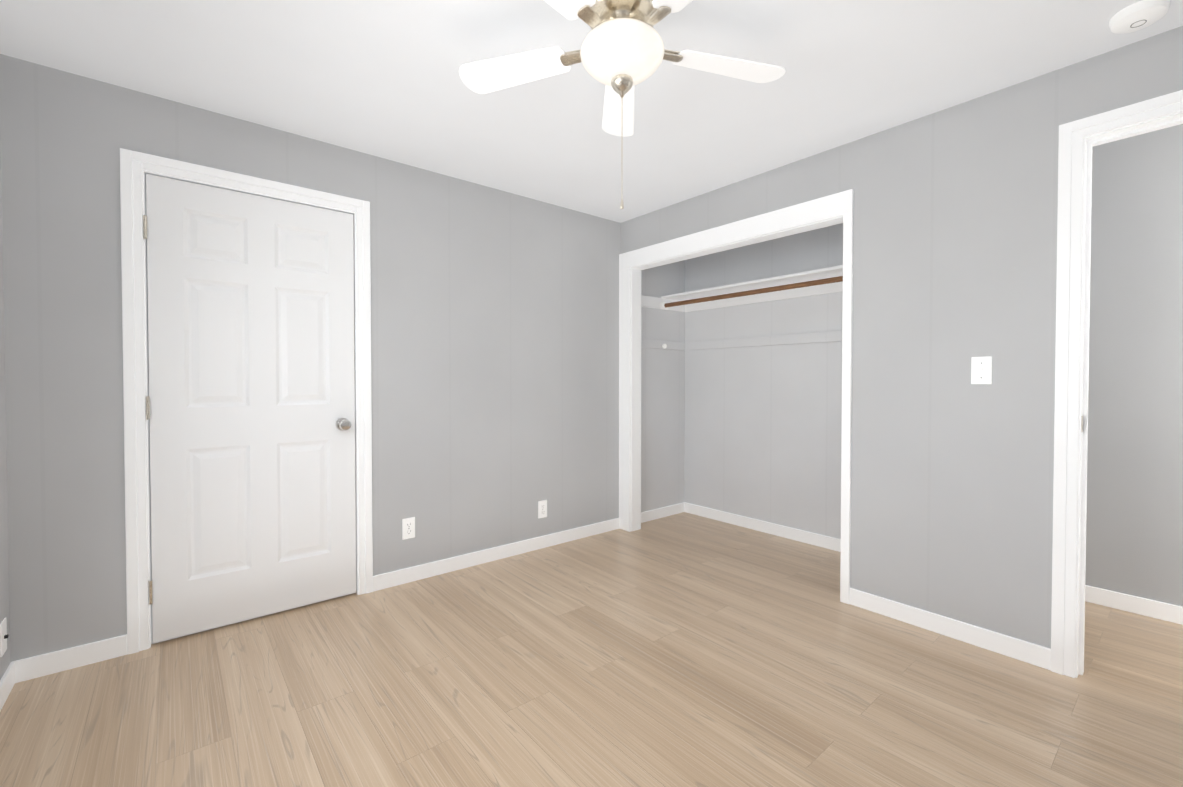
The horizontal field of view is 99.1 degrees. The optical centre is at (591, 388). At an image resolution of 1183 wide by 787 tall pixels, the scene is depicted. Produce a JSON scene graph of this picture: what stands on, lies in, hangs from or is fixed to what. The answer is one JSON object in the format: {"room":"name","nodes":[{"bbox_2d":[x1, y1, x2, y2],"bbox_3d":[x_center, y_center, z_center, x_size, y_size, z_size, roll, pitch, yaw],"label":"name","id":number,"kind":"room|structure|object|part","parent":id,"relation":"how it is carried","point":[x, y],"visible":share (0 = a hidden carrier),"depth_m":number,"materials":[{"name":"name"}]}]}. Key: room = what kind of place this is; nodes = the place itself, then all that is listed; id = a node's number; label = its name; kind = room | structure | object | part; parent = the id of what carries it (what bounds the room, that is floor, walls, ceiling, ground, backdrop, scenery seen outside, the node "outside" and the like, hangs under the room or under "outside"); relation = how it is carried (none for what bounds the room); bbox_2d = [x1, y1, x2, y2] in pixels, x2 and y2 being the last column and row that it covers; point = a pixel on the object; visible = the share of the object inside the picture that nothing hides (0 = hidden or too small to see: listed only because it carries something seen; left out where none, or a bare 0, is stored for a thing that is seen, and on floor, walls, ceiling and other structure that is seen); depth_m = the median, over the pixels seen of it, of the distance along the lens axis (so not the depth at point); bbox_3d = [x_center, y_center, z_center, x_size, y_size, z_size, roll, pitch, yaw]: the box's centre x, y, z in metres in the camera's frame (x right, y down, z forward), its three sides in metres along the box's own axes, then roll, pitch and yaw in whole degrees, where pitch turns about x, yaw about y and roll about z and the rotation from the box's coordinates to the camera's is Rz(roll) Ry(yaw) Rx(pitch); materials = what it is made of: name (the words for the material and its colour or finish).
{"room":"empty bedroom","nodes":[
{"label":"empty bedroom","id":0,"kind":"room"},
{"bbox_2d":[0,134,10,679],"bbox_3d":[-1.125,-0.041,0.543,0.100,2.300,3.500,-1,1,-40],"label":"wall","id":1,"kind":"structure","parent":0,"point":[5,660],"depth_m":1.81,"materials":[{"name":"paint"}]},
{"bbox_2d":[0,618,8,656],"bbox_3d":[-2.066,0.874,1.779,0.014,0.115,0.070,-1,1,-40],"label":"electrical outlet","id":2,"kind":"object","parent":1,"relation":"attached to","point":[4,635],"visible":0.96,"depth_m":1.77,"materials":[{"name":"white plastic"}]},
{"bbox_2d":[0,659,23,710],"bbox_3d":[-1.081,1.068,0.598,0.015,0.082,3.300,-1,1,-40],"label":"baseboard","id":3,"kind":"structure","parent":1,"relation":"attached to","point":[14,673],"depth_m":1.82,"materials":[{"name":"white wood"}]},
{"bbox_2d":[0,54,684,661],"bbox_3d":[-0.707,-0.083,3.102,4.015,2.300,0.100,-1,1,-40],"label":"wall","id":4,"kind":"structure","parent":0,"point":[494,366],"depth_m":2.72,"materials":[{"name":"paint"}]},
{"bbox_2d":[24,634,126,680],"bbox_3d":[-2.003,1.045,1.967,0.287,0.082,0.015,-1,1,-40],"label":"baseboard","id":5,"kind":"structure","parent":4,"relation":"attached to","point":[26,669],"depth_m":1.96,"materials":[{"name":"white wood"}]},
{"bbox_2d":[120,148,372,654],"bbox_3d":[-1.558,0.054,2.386,0.956,2.050,0.115,-1,1,-40],"label":"door frame","id":6,"kind":"structure","parent":4,"relation":"attached to","point":[133,164],"depth_m":2.09,"materials":[{"name":"white wood"}]},
{"bbox_2d":[143,173,356,643],"bbox_3d":[-1.526,0.086,2.342,0.814,1.963,0.105,-1,1,-40],"label":"door","id":7,"kind":"structure","parent":4,"relation":"in","point":[251,371],"depth_m":2.32,"materials":[{"name":"white wood"}]},
{"bbox_3d":[-1.839,0.091,2.092,0.013,1.612,0.017,-1,1,-40],"label":"door hinges","id":8,"kind":"part","parent":7,"relation":"part of","materials":[{"name":"silver metal"}]},
{"bbox_3d":[-1.249,0.181,2.551,0.066,0.066,0.069,-1,1,-40],"label":"knob","id":9,"kind":"part","parent":7,"relation":"part of","materials":[{"name":"silver metal"}]},
{"bbox_2d":[402,517,414,539],"bbox_3d":[-1.011,0.772,2.793,0.070,0.115,0.007,-1,1,-40],"label":"electrical outlet","id":10,"kind":"object","parent":4,"relation":"attached to","point":[408,528],"visible":1,"depth_m":2.79,"materials":[{"name":"white plastic"}]},
{"bbox_2d":[373,518,619,591],"bbox_3d":[-0.468,1.024,3.246,1.797,0.082,0.012,-1,1,-40],"label":"baseboard","id":11,"kind":"structure","parent":4,"relation":"attached to","point":[406,575],"depth_m":3.09,"materials":[{"name":"white wood"}]},
{"bbox_2d":[538,500,546,518],"bbox_3d":[-0.325,0.803,3.364,0.070,0.115,0.007,-1,1,-40],"label":"electrical outlet","id":12,"kind":"object","parent":4,"relation":"attached to","point":[542,509],"visible":1,"depth_m":3.36,"materials":[{"name":"white plastic"}]},
{"bbox_2d":[0,512,1182,786],"bbox_3d":[0.823,1.125,1.442,4.220,0.060,4.640,-1,1,-40],"label":"floor","id":13,"kind":"structure","parent":0,"point":[684,650],"depth_m":1.80,"materials":[{"name":"brown wood"}]},
{"bbox_2d":[0,0,1182,222],"bbox_3d":[0.823,-1.245,1.403,4.220,0.080,4.640,-1,1,-40],"label":"ceiling","id":14,"kind":"structure","parent":0,"point":[380,78],"depth_m":1.94,"materials":[{"name":"paint"}]},
{"bbox_2d":[459,0,785,208],"bbox_3d":[0.103,-0.879,1.509,1.079,0.656,1.061,-1,1,-40],"label":"ceiling fan","id":15,"kind":"object","parent":14,"relation":"hanging from","point":[621,53],"visible":1,"depth_m":1.55,"materials":[{"name":"white metal"}]},
{"bbox_3d":[0.093,-1.007,1.541,0.256,0.128,0.256,-1,1,-40],"label":"globe","id":16,"kind":"part","parent":15,"relation":"part of","materials":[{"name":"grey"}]},
{"bbox_3d":[0.093,-0.721,1.546,0.012,0.340,0.012,-1,1,-40],"label":"chain","id":17,"kind":"part","parent":15,"relation":"part of","materials":[{"name":"silver metal"}]},
{"bbox_2d":[1109,0,1169,32],"bbox_3d":[1.755,-1.190,1.620,0.132,0.038,0.132,-1,1,-40],"label":"smoke detector","id":18,"kind":"object","parent":14,"relation":"attached to","point":[1139,15],"visible":1,"depth_m":1.60,"materials":[{"name":"white plastic"}]},
{"bbox_2d":[684,223,842,538],"bbox_3d":[1.434,-0.091,3.588,0.100,2.300,1.890,-1,1,-40],"label":"wall","id":19,"kind":"structure","parent":0,"point":[763,428],"depth_m":3.68,"materials":[{"name":"paint"}]},
{"bbox_2d":[641,502,840,551],"bbox_3d":[1.116,1.021,3.407,0.645,0.082,1.790,-1,1,-40],"label":"baseboard","id":20,"kind":"structure","parent":19,"relation":"attached to","point":[823,541],"depth_m":3.81,"materials":[{"name":"white wood"}]},
{"bbox_2d":[641,331,841,349],"bbox_3d":[1.123,-0.344,3.391,0.625,0.068,1.790,-1,1,-40],"label":"trim","id":21,"kind":"structure","parent":19,"relation":"attached to","point":[820,337],"depth_m":3.78,"materials":[{"name":"paint"}]},
{"bbox_2d":[641,281,842,311],"bbox_3d":[1.123,-0.675,3.385,0.625,0.086,1.790,-1,1,-40],"label":"trim","id":22,"kind":"structure","parent":19,"relation":"attached to","point":[650,302],"depth_m":3.78,"materials":[{"name":"white wood"}]},
{"bbox_2d":[660,265,842,348],"bbox_3d":[1.238,-0.526,3.483,0.324,0.423,1.786,-1,1,-40],"label":"closet shelf","id":23,"kind":"object","parent":22,"relation":"on","point":[806,279],"visible":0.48,"depth_m":3.45,"materials":[{"name":"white wood"}]},
{"bbox_3d":[1.148,-0.660,3.406,0.033,0.033,1.746,-1,1,-40],"label":"rod","id":24,"kind":"part","parent":23,"relation":"part of","materials":[{"name":"brown wood"}]},
{"bbox_2d":[621,26,1182,648],"bbox_3d":[1.344,-0.074,2.532,0.100,2.300,3.400,-1,1,-40],"label":"wall","id":25,"kind":"structure","parent":0,"point":[955,210],"depth_m":2.17,"materials":[{"name":"paint"}]},
{"bbox_2d":[619,189,853,603],"bbox_3d":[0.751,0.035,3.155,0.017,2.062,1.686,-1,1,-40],"label":"trim","id":26,"kind":"structure","parent":25,"relation":"attached to","point":[836,205],"depth_m":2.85,"materials":[{"name":"white wood"}]},
{"bbox_2d":[849,588,1050,669],"bbox_3d":[1.532,1.040,2.236,0.012,0.082,0.752,-1,1,-40],"label":"baseboard","id":27,"kind":"structure","parent":25,"relation":"attached to","point":[1031,653],"depth_m":2.18,"materials":[{"name":"white wood"}]},
{"bbox_2d":[971,356,991,383],"bbox_3d":[1.624,-0.076,2.104,0.016,0.115,0.070,-1,1,-40],"label":"light switch","id":28,"kind":"object","parent":25,"relation":"attached to","point":[981,370],"visible":1,"depth_m":2.10,"materials":[{"name":"white plastic"}]},
{"bbox_2d":[1051,90,1182,677],"bbox_3d":[2.105,0.051,1.619,0.130,2.082,0.904,-1,1,-40],"label":"door frame","id":29,"kind":"structure","parent":25,"relation":"attached to","point":[1072,134],"depth_m":1.89,"materials":[{"name":"white wood"}]},
{"bbox_2d":[1085,124,1182,606],"bbox_3d":[3.043,-0.064,1.974,0.100,2.300,2.650,-1,1,-40],"label":"wall","id":30,"kind":"structure","parent":0,"point":[1134,530],"depth_m":2.42,"materials":[{"name":"paint"}]},
{"bbox_2d":[1085,585,1182,624],"bbox_3d":[2.967,1.044,1.994,0.015,0.082,2.550,-1,1,-40],"label":"baseboard","id":31,"kind":"structure","parent":30,"relation":"attached to","point":[1141,606],"depth_m":2.41,"materials":[{"name":"white wood"}]}
]}

